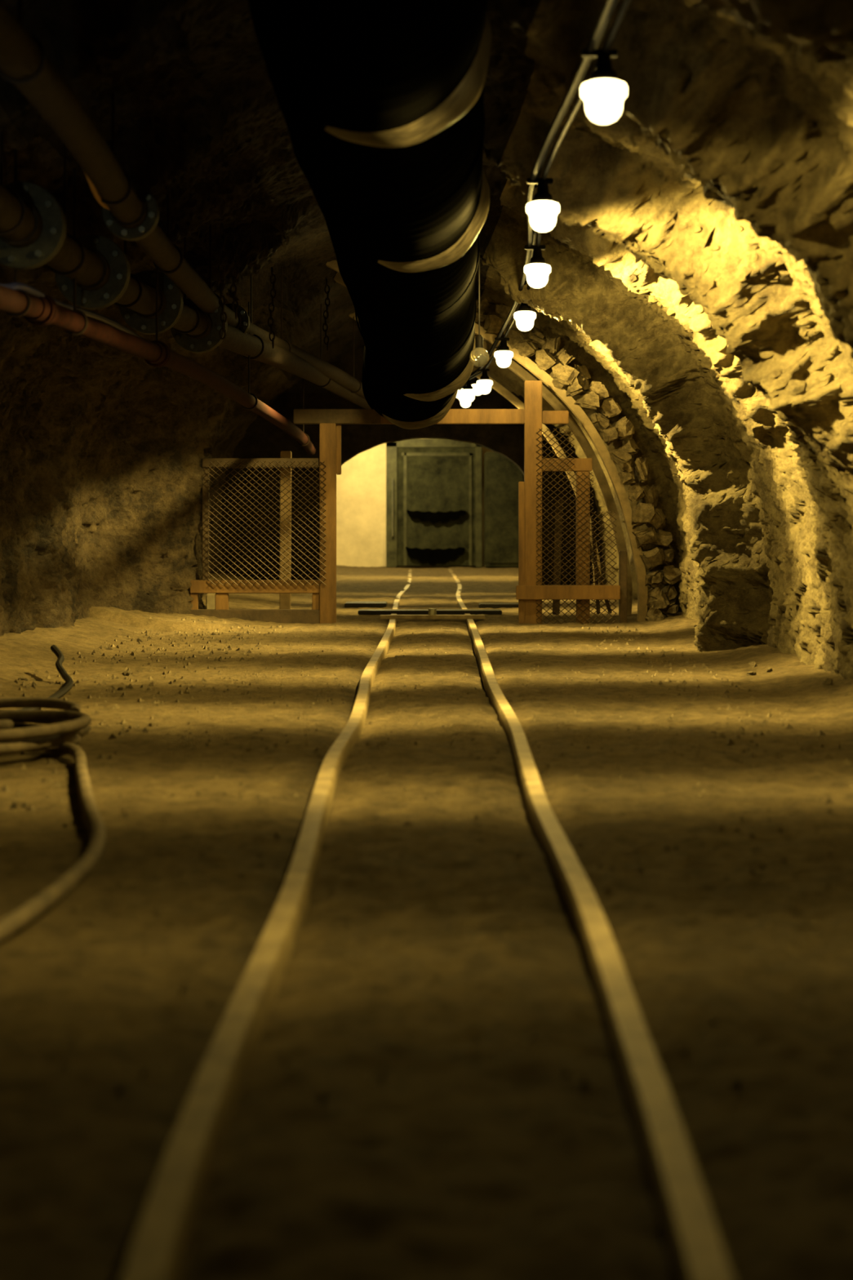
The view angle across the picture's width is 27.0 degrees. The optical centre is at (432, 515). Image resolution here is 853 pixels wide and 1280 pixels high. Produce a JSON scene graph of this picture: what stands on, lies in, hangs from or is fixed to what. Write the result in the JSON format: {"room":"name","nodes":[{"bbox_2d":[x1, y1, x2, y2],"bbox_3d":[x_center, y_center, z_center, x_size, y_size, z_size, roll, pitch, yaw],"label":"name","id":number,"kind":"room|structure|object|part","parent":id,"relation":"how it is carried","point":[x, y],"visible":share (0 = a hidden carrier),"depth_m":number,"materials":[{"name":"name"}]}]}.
{"room":"underground passage","nodes":[
{"label":"underground passage","id":0,"kind":"room"},
{"bbox_2d":[0,105,301,635],"bbox_3d":[-2.289,-0.405,16.795,2.096,3.109,36.596,0,0,0],"label":"wall","id":1,"kind":"structure","parent":0,"point":[104,451],"depth_m":15.11,"materials":[{"name":"stone"}]},
{"bbox_2d":[0,137,315,455],"bbox_3d":[-1.644,-1.272,13.495,0.422,1.058,17.018,0,0,2],"label":"pipe","id":2,"kind":"object","parent":1,"relation":"attached to","point":[42,311],"visible":0.97,"depth_m":9.96,"materials":[{"name":"metal"}]},
{"bbox_2d":[0,281,191,377],"bbox_3d":[-1.945,-1.099,9.746,0.245,0.174,8.507,0,0,2],"label":"hose","id":3,"kind":"object","parent":2,"relation":"on","point":[14,286],"visible":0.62,"depth_m":9.37,"materials":[{"name":"rubber"}]},
{"bbox_2d":[0,139,371,408],"bbox_3d":[-1.548,-1.675,14.258,0.490,1.116,19.536,0,0,3],"label":"pipe","id":4,"kind":"object","parent":1,"relation":"attached to","point":[33,222],"visible":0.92,"depth_m":9.57,"materials":[{"name":"metal"}]},
{"bbox_2d":[0,0,541,382],"bbox_3d":[-0.746,-2.069,16.796,2.560,0.952,36.594,0,0,0],"label":"ceiling","id":5,"kind":"structure","parent":0,"point":[199,121],"depth_m":9.66,"materials":[{"name":"stone"}]},
{"bbox_2d":[0,0,365,399],"bbox_3d":[-1.364,-1.865,13.758,0.688,0.994,20.514,0,0,2],"label":"pipe","id":6,"kind":"object","parent":5,"relation":"hanging from","point":[133,213],"visible":0.77,"depth_m":7.95,"materials":[{"name":"metal"}]},
{"bbox_2d":[84,173,109,209],"bbox_3d":[-1.498,-1.581,7.902,0.066,0.255,2.218,0,0,-5],"label":"cable","id":7,"kind":"object","parent":6,"relation":"hanging from","point":[93,188],"visible":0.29,"depth_m":8.08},
{"bbox_2d":[217,222,226,339],"bbox_3d":[-1.303,-1.449,11.000,0.048,0.726,0.047,0,0,43],"label":"chain","id":8,"kind":"object","parent":5,"relation":"hanging from","point":[223,247],"visible":1,"depth_m":10.99,"materials":[{"name":"metal"}]},
{"bbox_2d":[230,228,239,319],"bbox_3d":[-1.245,-1.522,11.200,0.048,0.575,0.048,0,0,41],"label":"chain","id":9,"kind":"object","parent":5,"relation":"hanging from","point":[236,246],"visible":1,"depth_m":11.20,"materials":[{"name":"metal"}]},
{"bbox_2d":[267,266,275,348],"bbox_3d":[-1.129,-1.460,12.500,0.048,0.575,0.048,0,0,41],"label":"chain","id":10,"kind":"object","parent":5,"relation":"hanging from","point":[273,289],"visible":1,"depth_m":12.49,"materials":[{"name":"metal"}]},
{"bbox_2d":[322,278,330,351],"bbox_3d":[-0.836,-1.580,14.000,0.048,0.575,0.048,0,0,41],"label":"chain","id":11,"kind":"object","parent":5,"relation":"hanging from","point":[326,285],"visible":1,"depth_m":13.99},
{"bbox_2d":[248,0,491,429],"bbox_3d":[-0.158,-1.690,8.600,1.026,1.791,16.001,0,0,0],"label":"ventilation duct","id":12,"kind":"object","parent":5,"relation":"hanging from","point":[380,102],"visible":0.99,"depth_m":7.37,"materials":[{"name":"plastic"}]},
{"bbox_2d":[469,231,488,366],"bbox_3d":[0.316,-1.461,12.000,0.132,0.916,0.132,0,0,0],"label":"globe bulb","id":13,"kind":"object","parent":5,"relation":"hanging from","point":[479,356],"visible":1,"depth_m":11.98,"materials":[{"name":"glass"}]},
{"bbox_3d":[0.316,-1.564,12.000,0.010,0.710,0.009,0,0,0],"label":"cord","id":14,"kind":"part","parent":13,"relation":"part of","materials":[{"name":"metal"}]},
{"bbox_2d":[475,334,483,347],"bbox_3d":[0.316,-1.175,12.000,0.052,0.088,0.052,0,0,0],"label":"bulb socket","id":15,"kind":"object","parent":13,"relation":"attached to","point":[479,339],"depth_m":11.98,"materials":[{"name":"metal"}]},
{"bbox_3d":[0.316,-1.071,12.000,0.132,0.136,0.132,0,0,0],"label":"bulb glass","id":16,"kind":"part","parent":13,"relation":"part of","materials":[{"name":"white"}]},
{"bbox_2d":[218,346,602,585],"bbox_3d":[-0.050,-0.925,25.200,7.200,4.050,0.400,0,0,0],"label":"wall partition","id":17,"kind":"structure","parent":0,"point":[261,438],"depth_m":25.00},
{"bbox_2d":[336,443,492,568],"bbox_3d":[0.000,-0.750,34.700,8.000,3.700,0.200,0,0,0],"label":"wall","id":18,"kind":"structure","parent":0,"point":[361,485],"depth_m":34.60,"materials":[{"name":"beige paint"}]},
{"bbox_2d":[386,438,482,567],"bbox_3d":[0.032,-0.240,34.270,1.848,2.480,0.300,0,0,0],"label":"door","id":19,"kind":"structure","parent":18,"relation":"in","point":[434,486],"depth_m":34.26,"materials":[{"name":"metal"}]},
{"bbox_3d":[-0.766,-0.152,34.140,0.037,1.102,0.037,0,0,-23],"label":"door handle","id":20,"kind":"part","parent":19,"relation":"part of","materials":[{"name":"metal"}]},
{"bbox_2d":[0,564,852,1279],"bbox_3d":[-0.492,0.919,17.056,6.415,0.303,36.112,0,0,0],"label":"floor","id":21,"kind":"structure","parent":0,"point":[438,1168],"depth_m":4.17,"materials":[{"name":"soil"}]},
{"bbox_2d":[17,675,25,679],"bbox_3d":[-2.423,0.970,10.491,0.059,0.043,0.056,0,0,-17],"label":"rock","id":22,"kind":"object","parent":21,"relation":"on","point":[20,677],"visible":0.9,"depth_m":10.48,"materials":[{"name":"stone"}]},
{"bbox_2d":[17,644,73,710],"bbox_3d":[-2.120,0.892,9.598,0.237,0.199,2.652,0,0,-5],"label":"cable","id":23,"kind":"object","parent":21,"relation":"on","point":[54,648],"visible":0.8,"depth_m":10.42,"materials":[{"name":"rubber"}]},
{"bbox_2d":[0,697,105,943],"bbox_3d":[-1.396,0.911,5.768,0.996,0.167,4.847,0,0,-18],"label":"coiled hose","id":24,"kind":"object","parent":21,"relation":"on","point":[65,727],"visible":1,"depth_m":7.05,"materials":[{"name":"rubber"}]},
{"bbox_2d":[121,669,133,675],"bbox_3d":[-1.922,0.995,11.205,0.073,0.054,0.041,0,0,-2],"label":"rock","id":25,"kind":"object","parent":21,"relation":"on","point":[128,672],"visible":0.94,"depth_m":11.19,"materials":[{"name":"stone"}]},
{"bbox_2d":[205,593,215,608],"bbox_3d":[-2.086,0.825,16.850,0.101,0.170,0.200,0,0,0],"label":"box","id":26,"kind":"object","parent":21,"relation":"on","point":[210,597],"visible":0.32,"depth_m":16.75,"materials":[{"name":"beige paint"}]},
{"bbox_2d":[117,568,412,1279],"bbox_3d":[-0.386,1.010,16.400,0.139,0.122,34.400,0,0,0],"label":"rail","id":27,"kind":"object","parent":21,"relation":"on","point":[159,1246],"visible":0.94,"depth_m":3.19,"materials":[{"name":"metal"}]},
{"bbox_2d":[190,422,341,623],"bbox_3d":[-1.548,0.081,16.494,1.399,1.869,0.112,0,0,0],"label":"gate panel","id":28,"kind":"object","parent":21,"relation":"on","point":[322,589],"visible":0.98,"depth_m":16.45,"materials":[{"name":"wood"}]},
{"bbox_3d":[-2.212,0.800,16.500,0.071,0.157,0.060,0,0,0],"label":"short leg","id":29,"kind":"part","parent":28,"relation":"part of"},
{"bbox_3d":[-2.106,0.083,16.510,0.061,1.045,0.050,0,0,0],"label":"post","id":30,"kind":"part","parent":28,"relation":"part of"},
{"bbox_3d":[-1.954,0.800,16.500,0.121,0.157,0.060,0,0,0],"label":"short leg","id":31,"kind":"part","parent":28,"relation":"part of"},
{"bbox_3d":[-1.647,0.944,16.500,1.202,0.141,0.100,0,0,0],"label":"sill","id":32,"kind":"part","parent":28,"relation":"part of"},
{"bbox_3d":[-1.647,0.662,16.500,1.202,0.121,0.080,0,0,0],"label":"rail","id":33,"kind":"part","parent":28,"relation":"part of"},
{"bbox_3d":[-1.591,-0.485,16.510,1.091,0.091,0.050,0,0,0],"label":"rail","id":34,"kind":"part","parent":28,"relation":"part of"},
{"bbox_3d":[-1.081,0.800,16.500,0.071,0.157,0.060,0,0,0],"label":"short leg","id":35,"kind":"part","parent":28,"relation":"part of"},
{"bbox_3d":[-0.970,0.076,16.500,0.152,1.859,0.100,0,0,0],"label":"post","id":36,"kind":"part","parent":28,"relation":"part of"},
{"bbox_2d":[293,408,380,424],"bbox_3d":[-0.884,-0.917,16.510,0.808,0.136,0.100,0,0,0],"label":"lintel","id":37,"kind":"object","parent":28,"relation":"on","point":[300,416],"visible":0.84,"depth_m":16.46,"materials":[{"name":"wood"}]},
{"bbox_2d":[279,451,291,608],"bbox_3d":[-1.421,0.190,17.200,0.110,1.621,0.130,0,0,0],"label":"timber post","id":38,"kind":"object","parent":21,"relation":"on","point":[284,598],"visible":0.55,"depth_m":17.13,"materials":[{"name":"wood"}]},
{"bbox_2d":[0,615,852,1107],"bbox_3d":[-0.347,0.966,9.500,4.340,0.169,13.014,0,0,0],"label":"gravel","id":39,"kind":"object","parent":21,"relation":"on","point":[184,988],"visible":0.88,"depth_m":8.28,"materials":[{"name":"gravel"}]},
{"bbox_2d":[344,601,518,619],"bbox_3d":[0.025,0.945,18.250,1.950,0.110,2.700,0,0,0],"label":"switch","id":40,"kind":"object","parent":21,"relation":"on","point":[431,613],"visible":0.9,"depth_m":17.90,"materials":[{"name":"metal"}]},
{"bbox_3d":[-0.725,0.975,19.400,0.450,0.050,0.400,0,0,0],"label":"tie plate","id":41,"kind":"part","parent":40,"relation":"part of","materials":[{"name":"metal"}]},
{"bbox_3d":[-0.025,0.980,18.050,1.450,0.040,0.300,0,0,0],"label":"tie plate","id":42,"kind":"part","parent":40,"relation":"part of","materials":[{"name":"metal"}]},
{"bbox_3d":[0.750,0.975,19.150,0.500,0.050,0.300,0,0,0],"label":"tie plate","id":43,"kind":"part","parent":40,"relation":"part of","materials":[{"name":"metal"}]},
{"bbox_2d":[349,311,601,585],"bbox_3d":[0.502,-0.710,21.000,2.974,3.422,0.120,0,0,0],"label":"support","id":44,"kind":"object","parent":21,"relation":"on","point":[493,384],"visible":0.23,"depth_m":20.94,"materials":[{"name":"wood"}]},
{"bbox_2d":[333,272,632,616],"bbox_3d":[0.502,-0.710,17.750,2.974,3.422,0.120,0,0,0],"label":"support","id":45,"kind":"object","parent":21,"relation":"on","point":[500,357],"visible":0.49,"depth_m":17.69,"materials":[{"name":"metal"}]},
{"bbox_2d":[325,258,648,621],"bbox_3d":[0.509,-0.710,16.720,3.018,3.422,0.120,0,0,0],"label":"support","id":46,"kind":"object","parent":21,"relation":"on","point":[642,593],"visible":0.62,"depth_m":16.66,"materials":[{"name":"wood"}]},
{"bbox_2d":[475,307,493,322],"bbox_3d":[0.427,-1.908,16.682,0.253,0.190,0.339,0,0,23],"label":"stone block","id":47,"kind":"object","parent":46,"relation":"on","point":[484,312],"visible":0.46,"depth_m":16.61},
{"bbox_2d":[475,293,495,309],"bbox_3d":[0.486,-1.975,16.747,0.239,0.202,0.289,0,0,26],"label":"stone block","id":48,"kind":"object","parent":47,"relation":"on","point":[486,301],"visible":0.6,"depth_m":16.65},
{"bbox_2d":[484,311,502,334],"bbox_3d":[0.581,-1.808,16.662,0.183,0.226,0.326,0,0,15],"label":"stone block","id":49,"kind":"object","parent":46,"relation":"on","point":[493,322],"visible":0.87,"depth_m":16.57,"materials":[{"name":"stone"}]},
{"bbox_2d":[503,324,527,348],"bbox_3d":[0.805,-1.673,16.688,0.214,0.236,0.296,0,0,26],"label":"stone block","id":50,"kind":"object","parent":46,"relation":"on","point":[516,336],"visible":0.66,"depth_m":16.59,"materials":[{"name":"stone"}]},
{"bbox_2d":[495,302,515,325],"bbox_3d":[0.695,-1.885,16.734,0.223,0.232,0.295,0,0,-6],"label":"stone block","id":51,"kind":"object","parent":50,"relation":"on","point":[504,310],"visible":0.62,"depth_m":16.63,"materials":[{"name":"stone"}]},
{"bbox_2d":[511,315,528,333],"bbox_3d":[0.821,-1.808,16.739,0.136,0.177,0.320,0,0,17],"label":"stone block","id":52,"kind":"object","parent":50,"relation":"on","point":[521,322],"visible":0.85,"depth_m":16.67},
{"bbox_2d":[516,339,538,357],"bbox_3d":[0.905,-1.555,16.629,0.182,0.169,0.301,0,0,19],"label":"stone block","id":53,"kind":"object","parent":46,"relation":"on","point":[526,348],"visible":1,"depth_m":16.53,"materials":[{"name":"stone"}]},
{"bbox_2d":[528,325,545,348],"bbox_3d":[0.992,-1.679,16.752,0.161,0.230,0.280,0,0,7],"label":"stone block","id":54,"kind":"object","parent":53,"relation":"on","point":[535,335],"visible":0.94,"depth_m":16.66,"materials":[{"name":"stone"}]},
{"bbox_2d":[535,349,555,370],"bbox_3d":[1.058,-1.443,16.616,0.195,0.203,0.297,0,0,4],"label":"stone block","id":55,"kind":"object","parent":46,"relation":"on","point":[544,360],"visible":1,"depth_m":16.51,"materials":[{"name":"stone"}]},
{"bbox_2d":[541,336,560,356],"bbox_3d":[1.110,-1.586,16.692,0.183,0.185,0.288,0,0,2],"label":"stone block","id":56,"kind":"object","parent":55,"relation":"on","point":[551,345],"visible":0.9,"depth_m":16.62,"materials":[{"name":"stone"}]},
{"bbox_2d":[549,363,579,389],"bbox_3d":[1.227,-1.300,16.624,0.253,0.237,0.289,0,0,-7],"label":"stone block","id":57,"kind":"object","parent":46,"relation":"on","point":[564,375],"visible":1,"depth_m":16.51,"materials":[{"name":"stone"}]},
{"bbox_2d":[553,348,575,365],"bbox_3d":[1.214,-1.473,16.650,0.189,0.193,0.293,0,0,-10],"label":"stone block","id":58,"kind":"object","parent":57,"relation":"on","point":[562,357],"visible":0.91,"depth_m":16.58,"materials":[{"name":"stone"}]},
{"bbox_2d":[566,376,585,396],"bbox_3d":[1.338,-1.201,16.638,0.168,0.191,0.339,0,0,11],"label":"stone block","id":59,"kind":"object","parent":46,"relation":"on","point":[575,388],"visible":0.99,"depth_m":16.54,"materials":[{"name":"stone"}]},
{"bbox_2d":[573,391,599,409],"bbox_3d":[1.423,-1.075,16.622,0.181,0.174,0.344,0,0,-18],"label":"stone block","id":60,"kind":"object","parent":46,"relation":"attached to","point":[588,400],"visible":1,"depth_m":16.55,"materials":[{"name":"stone"}]},
{"bbox_2d":[600,426,618,445],"bbox_3d":[1.666,-0.741,16.658,0.192,0.175,0.309,0,0,14],"label":"stone block","id":61,"kind":"object","parent":46,"relation":"attached to","point":[609,436],"visible":1,"depth_m":16.57,"materials":[{"name":"stone"}]},
{"bbox_2d":[590,410,612,434],"bbox_3d":[1.575,-0.869,16.687,0.203,0.228,0.246,0,0,-21],"label":"stone block","id":62,"kind":"object","parent":61,"relation":"on","point":[599,421],"visible":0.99,"depth_m":16.61,"materials":[{"name":"stone"}]},
{"bbox_2d":[600,398,622,418],"bbox_3d":[1.683,-1.004,16.726,0.194,0.192,0.306,0,0,4],"label":"stone block","id":63,"kind":"object","parent":62,"relation":"on","point":[611,409],"visible":0.98,"depth_m":16.61,"materials":[{"name":"stone"}]},
{"bbox_2d":[583,381,609,400],"bbox_3d":[1.534,-1.164,16.703,0.204,0.188,0.308,0,0,-13],"label":"stone block","id":64,"kind":"object","parent":63,"relation":"on","point":[599,388],"visible":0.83,"depth_m":16.58,"materials":[{"name":"stone"}]},
{"bbox_2d":[573,364,591,390],"bbox_3d":[1.411,-1.297,16.748,0.168,0.254,0.251,0,0,4],"label":"stone block","id":65,"kind":"object","parent":64,"relation":"on","point":[584,376],"visible":0.81,"depth_m":16.67,"materials":[{"name":"stone"}]},
{"bbox_2d":[484,451,524,567],"bbox_3d":[1.391,-0.110,33.885,0.787,2.180,0.830,0,0,0],"label":"door","id":66,"kind":"structure","parent":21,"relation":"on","point":[502,477],"depth_m":33.47,"materials":[{"name":"metal"}]},
{"bbox_2d":[552,500,563,614],"bbox_3d":[1.236,0.412,17.550,0.070,1.121,0.330,0,0,10],"label":"plank","id":67,"kind":"object","parent":21,"relation":"on","point":[561,502],"visible":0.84,"depth_m":17.55,"materials":[{"name":"wood"}]},
{"bbox_2d":[515,380,626,624],"bbox_3d":[1.288,-0.091,16.475,1.030,2.313,0.150,0,0,0],"label":"gate panel","id":68,"kind":"object","parent":21,"relation":"on","point":[530,590],"visible":0.89,"depth_m":16.45,"materials":[{"name":"wood"}]},
{"bbox_2d":[380,408,524,424],"bbox_3d":[0.187,-0.917,16.500,1.333,0.136,0.100,0,0,0],"label":"lintel","id":69,"kind":"object","parent":68,"relation":"attached to","point":[454,416],"visible":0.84,"depth_m":16.45,"materials":[{"name":"wood"}]},
{"bbox_3d":[0.934,-0.091,16.500,0.162,2.313,0.100,0,0,0],"label":"post","id":70,"kind":"part","parent":68,"relation":"part of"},
{"bbox_2d":[542,410,568,424],"bbox_3d":[1.141,-0.909,16.500,0.242,0.121,0.080,0,0,0],"label":"block","id":71,"kind":"object","parent":68,"relation":"attached to","point":[548,417],"visible":1,"depth_m":16.46,"materials":[{"name":"wood"}]},
{"bbox_3d":[1.248,-0.470,16.500,0.465,0.121,0.070,0,0,0],"label":"rail","id":72,"kind":"part","parent":68,"relation":"part of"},
{"bbox_3d":[1.252,0.712,16.435,0.960,0.131,0.070,0,0,0],"label":"rail","id":73,"kind":"part","parent":68,"relation":"part of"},
{"bbox_3d":[1.397,0.308,16.500,0.126,1.434,0.060,0,0,0],"label":"post","id":74,"kind":"part","parent":68,"relation":"part of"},
{"bbox_3d":[1.768,0.692,16.500,0.071,0.727,0.060,0,0,0],"label":"post","id":75,"kind":"part","parent":68,"relation":"part of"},
{"bbox_2d":[448,568,737,1279],"bbox_3d":[0.354,1.010,16.400,0.139,0.122,34.400,0,0,0],"label":"rail","id":76,"kind":"object","parent":21,"relation":"on","point":[692,1238],"visible":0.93,"depth_m":3.21,"materials":[{"name":"metal"}]},
{"bbox_2d":[591,522,599,613],"bbox_3d":[1.622,0.520,17.670,0.035,0.905,0.326,0,0,-5],"label":"plank","id":77,"kind":"object","parent":21,"relation":"on","point":[593,535],"visible":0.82,"depth_m":17.68,"materials":[{"name":"wood"}]},
{"bbox_2d":[590,542,612,613],"bbox_3d":[1.665,0.603,17.790,0.035,0.742,0.382,0,0,-34],"label":"plank","id":78,"kind":"object","parent":21,"relation":"on","point":[609,610],"visible":0.44,"depth_m":17.76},
{"bbox_2d":[644,605,664,621],"bbox_3d":[2.068,0.933,16.611,0.170,0.198,0.294,0,0,-4],"label":"stone block","id":79,"kind":"object","parent":21,"relation":"on","point":[654,614],"visible":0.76,"depth_m":16.51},
{"bbox_2d":[646,586,670,611],"bbox_3d":[2.099,0.783,16.657,0.173,0.234,0.298,0,0,-38],"label":"stone block","id":80,"kind":"object","parent":79,"relation":"on","point":[657,598],"visible":0.93,"depth_m":16.58,"materials":[{"name":"stone"}]},
{"bbox_2d":[644,570,662,587],"bbox_3d":[2.061,0.595,16.665,0.177,0.162,0.246,0,0,-10],"label":"stone block","id":81,"kind":"object","parent":80,"relation":"on","point":[653,578],"visible":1,"depth_m":16.60,"materials":[{"name":"stone"}]},
{"bbox_2d":[640,546,665,571],"bbox_3d":[2.082,0.414,16.631,0.252,0.245,0.287,0,0,34],"label":"stone block","id":82,"kind":"object","parent":81,"relation":"on","point":[653,558],"visible":1,"depth_m":16.55,"materials":[{"name":"stone"}]},
{"bbox_2d":[632,527,658,551],"bbox_3d":[2.001,0.224,16.679,0.275,0.232,0.267,0,0,-7],"label":"stone block","id":83,"kind":"object","parent":82,"relation":"on","point":[646,539],"visible":0.98,"depth_m":16.59,"materials":[{"name":"stone"}]},
{"bbox_2d":[631,502,654,528],"bbox_3d":[1.960,0.006,16.612,0.201,0.251,0.303,0,0,-7],"label":"stone block","id":84,"kind":"object","parent":83,"relation":"on","point":[642,513],"visible":1,"depth_m":16.53,"materials":[{"name":"stone"}]},
{"bbox_2d":[627,482,644,502],"bbox_3d":[1.906,-0.215,16.658,0.158,0.197,0.293,0,0,3],"label":"stone block","id":85,"kind":"object","parent":84,"relation":"on","point":[635,492],"visible":1,"depth_m":16.56,"materials":[{"name":"stone"}]},
{"bbox_2d":[617,464,636,485],"bbox_3d":[1.826,-0.375,16.676,0.174,0.206,0.294,0,0,9],"label":"stone block","id":86,"kind":"object","parent":85,"relation":"on","point":[626,478],"visible":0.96,"depth_m":16.60,"materials":[{"name":"stone"}]},
{"bbox_2d":[608,446,632,472],"bbox_3d":[1.759,-0.519,16.645,0.218,0.250,0.250,0,0,4],"label":"stone block","id":87,"kind":"object","parent":86,"relation":"on","point":[620,457],"visible":1,"depth_m":16.57,"materials":[{"name":"stone"}]},
{"bbox_2d":[622,437,639,454],"bbox_3d":[1.856,-0.653,16.715,0.162,0.181,0.344,0,0,15],"label":"stone block","id":88,"kind":"object","parent":87,"relation":"on","point":[629,446],"visible":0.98,"depth_m":16.63,"materials":[{"name":"stone"}]},
{"bbox_2d":[611,416,634,439],"bbox_3d":[1.776,-0.819,16.674,0.188,0.219,0.294,0,0,-23],"label":"stone block","id":89,"kind":"object","parent":88,"relation":"on","point":[625,429],"visible":0.89,"depth_m":16.57,"materials":[{"name":"stone"}]},
{"bbox_2d":[653,529,673,547],"bbox_3d":[2.154,0.223,16.717,0.201,0.181,0.307,0,0,-1],"label":"stone block","id":90,"kind":"object","parent":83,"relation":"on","point":[665,538],"visible":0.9,"depth_m":16.61,"materials":[{"name":"stone"}]},
{"bbox_2d":[645,507,666,532],"bbox_3d":[2.107,0.060,16.678,0.283,0.269,0.238,0,0,-36],"label":"stone block","id":91,"kind":"object","parent":90,"relation":"on","point":[658,522],"visible":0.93,"depth_m":16.61,"materials":[{"name":"stone"}]},
{"bbox_2d":[641,484,658,508],"bbox_3d":[2.045,-0.162,16.777,0.157,0.265,0.273,0,0,14],"label":"stone block","id":92,"kind":"object","parent":91,"relation":"on","point":[651,496],"visible":0.79,"depth_m":16.70,"materials":[{"name":"stone"}]},
{"bbox_2d":[635,457,649,484],"bbox_3d":[1.973,-0.422,16.713,0.149,0.262,0.271,0,0,6],"label":"stone block","id":93,"kind":"object","parent":92,"relation":"on","point":[642,468],"visible":1,"depth_m":16.62,"materials":[{"name":"stone"}]},
{"bbox_2d":[661,602,678,617],"bbox_3d":[2.218,0.887,16.682,0.184,0.139,0.245,0,0,-2],"label":"stone block","id":94,"kind":"object","parent":21,"relation":"on","point":[673,608],"visible":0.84,"depth_m":16.59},
{"bbox_2d":[661,585,677,603],"bbox_3d":[2.223,0.752,16.724,0.166,0.195,0.248,0,0,-21],"label":"stone block","id":95,"kind":"object","parent":94,"relation":"on","point":[669,591],"visible":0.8,"depth_m":16.63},
{"bbox_2d":[660,564,682,585],"bbox_3d":[2.240,0.560,16.691,0.204,0.191,0.306,0,0,-9],"label":"stone block","id":96,"kind":"object","parent":95,"relation":"on","point":[671,575],"visible":0.9,"depth_m":16.57,"materials":[{"name":"stone"}]},
{"bbox_2d":[662,547,674,565],"bbox_3d":[2.182,0.390,16.758,0.148,0.168,0.305,0,0,-15],"label":"stone block","id":97,"kind":"object","parent":96,"relation":"on","point":[668,553],"visible":0.61,"depth_m":16.66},
{"bbox_2d":[746,671,756,675],"bbox_3d":[1.997,0.994,11.126,0.053,0.038,0.053,0,0,40],"label":"rock","id":98,"kind":"object","parent":21,"relation":"on","point":[750,673],"visible":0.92,"depth_m":11.11,"materials":[{"name":"stone"}]},
{"bbox_2d":[748,661,757,667],"bbox_3d":[2.072,0.969,11.478,0.052,0.056,0.060,0,0,34],"label":"rock","id":99,"kind":"object","parent":21,"relation":"on","point":[753,664],"visible":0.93,"depth_m":11.46,"materials":[{"name":"stone"}]},
{"bbox_2d":[767,666,773,671],"bbox_3d":[2.116,0.969,11.154,0.036,0.042,0.030,0,0,19],"label":"rock","id":100,"kind":"object","parent":21,"relation":"on","point":[769,668],"visible":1,"depth_m":11.14,"materials":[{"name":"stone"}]},
{"bbox_2d":[822,677,832,685],"bbox_3d":[2.213,0.934,9.933,0.050,0.056,0.059,0,0,-22],"label":"rock","id":101,"kind":"object","parent":21,"relation":"on","point":[828,681],"visible":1,"depth_m":9.92,"materials":[{"name":"stone"}]},
{"bbox_2d":[473,0,852,679],"bbox_3d":[1.449,-0.537,16.796,2.271,3.373,36.605,0,0,0],"label":"wall","id":102,"kind":"structure","parent":0,"point":[697,229],"depth_m":9.27,"materials":[{"name":"stone"}]},
{"bbox_2d":[457,0,615,391],"bbox_3d":[0.556,-1.641,12.451,0.241,0.247,24.903,0,0,-1],"label":"conduit","id":103,"kind":"object","parent":102,"relation":"attached to","point":[608,5],"visible":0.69,"depth_m":7.83,"materials":[{"name":"metal"}]},
{"bbox_2d":[464,379,473,389],"bbox_3d":[0.429,-1.463,20.900,0.172,0.268,0.172,0,0,0],"label":"lamp","id":104,"kind":"object","parent":103,"relation":"attached to","point":[468,386],"visible":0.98,"depth_m":20.88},
{"bbox_2d":[476,368,489,380],"bbox_3d":[0.547,-1.400,18.600,0.172,0.268,0.172,0,0,0],"label":"lamp","id":105,"kind":"object","parent":103,"relation":"attached to","point":[484,376],"visible":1,"depth_m":18.58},
{"bbox_2d":[524,244,545,265],"bbox_3d":[0.656,-1.551,11.100,0.172,0.268,0.172,0,0,0],"label":"lamp","id":106,"kind":"object","parent":103,"relation":"attached to","point":[537,259],"visible":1,"depth_m":11.08,"materials":[{"name":"metal"}]},
{"bbox_2d":[526,177,553,203],"bbox_3d":[0.553,-1.552,8.900,0.172,0.268,0.172,0,0,0],"label":"socket","id":107,"kind":"object","parent":103,"relation":"attached to","point":[542,196],"visible":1,"depth_m":8.88,"materials":[{"name":"plastic"}]},
{"bbox_2d":[581,48,617,84],"bbox_3d":[0.623,-1.557,6.460,0.172,0.268,0.172,0,0,0],"label":"lamp","id":108,"kind":"object","parent":103,"relation":"attached to","point":[603,74],"visible":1,"depth_m":6.44,"materials":[{"name":"metal"}]},
{"bbox_2d":[462,0,631,391],"bbox_3d":[0.611,-1.641,12.451,0.235,0.241,24.903,0,0,-1],"label":"conduit","id":109,"kind":"object","parent":102,"relation":"attached to","point":[624,6],"visible":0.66,"depth_m":7.79,"materials":[{"name":"metal"}]},
{"bbox_2d":[460,386,469,395],"bbox_3d":[0.422,-1.502,22.600,0.172,0.268,0.172,0,0,0],"label":"lamp","id":110,"kind":"object","parent":109,"relation":"attached to","point":[465,393],"visible":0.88,"depth_m":22.57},
{"bbox_2d":[474,377,481,384],"bbox_3d":[0.600,-1.725,23.600,0.172,0.268,0.172,0,0,0],"label":"lamp","id":111,"kind":"object","parent":109,"relation":"attached to","point":[477,381],"visible":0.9,"depth_m":23.57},
{"bbox_2d":[494,337,509,351],"bbox_3d":[0.629,-1.435,15.700,0.172,0.268,0.172,0,0,0],"label":"lamp","id":112,"kind":"object","parent":109,"relation":"attached to","point":[503,347],"visible":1,"depth_m":15.68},
{"bbox_2d":[514,296,531,311],"bbox_3d":[0.697,-1.520,13.400,0.172,0.268,0.172,0,0,0],"label":"lamp","id":113,"kind":"object","parent":109,"relation":"attached to","point":[525,307],"visible":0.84,"depth_m":13.37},
{"bbox_2d":[462,0,618,386],"bbox_3d":[0.586,-1.677,12.451,0.233,0.239,24.903,0,0,-1],"label":"cable","id":114,"kind":"object","parent":109,"relation":"on","point":[535,206],"visible":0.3,"depth_m":8.48,"materials":[{"name":"rubber"}]}
]}

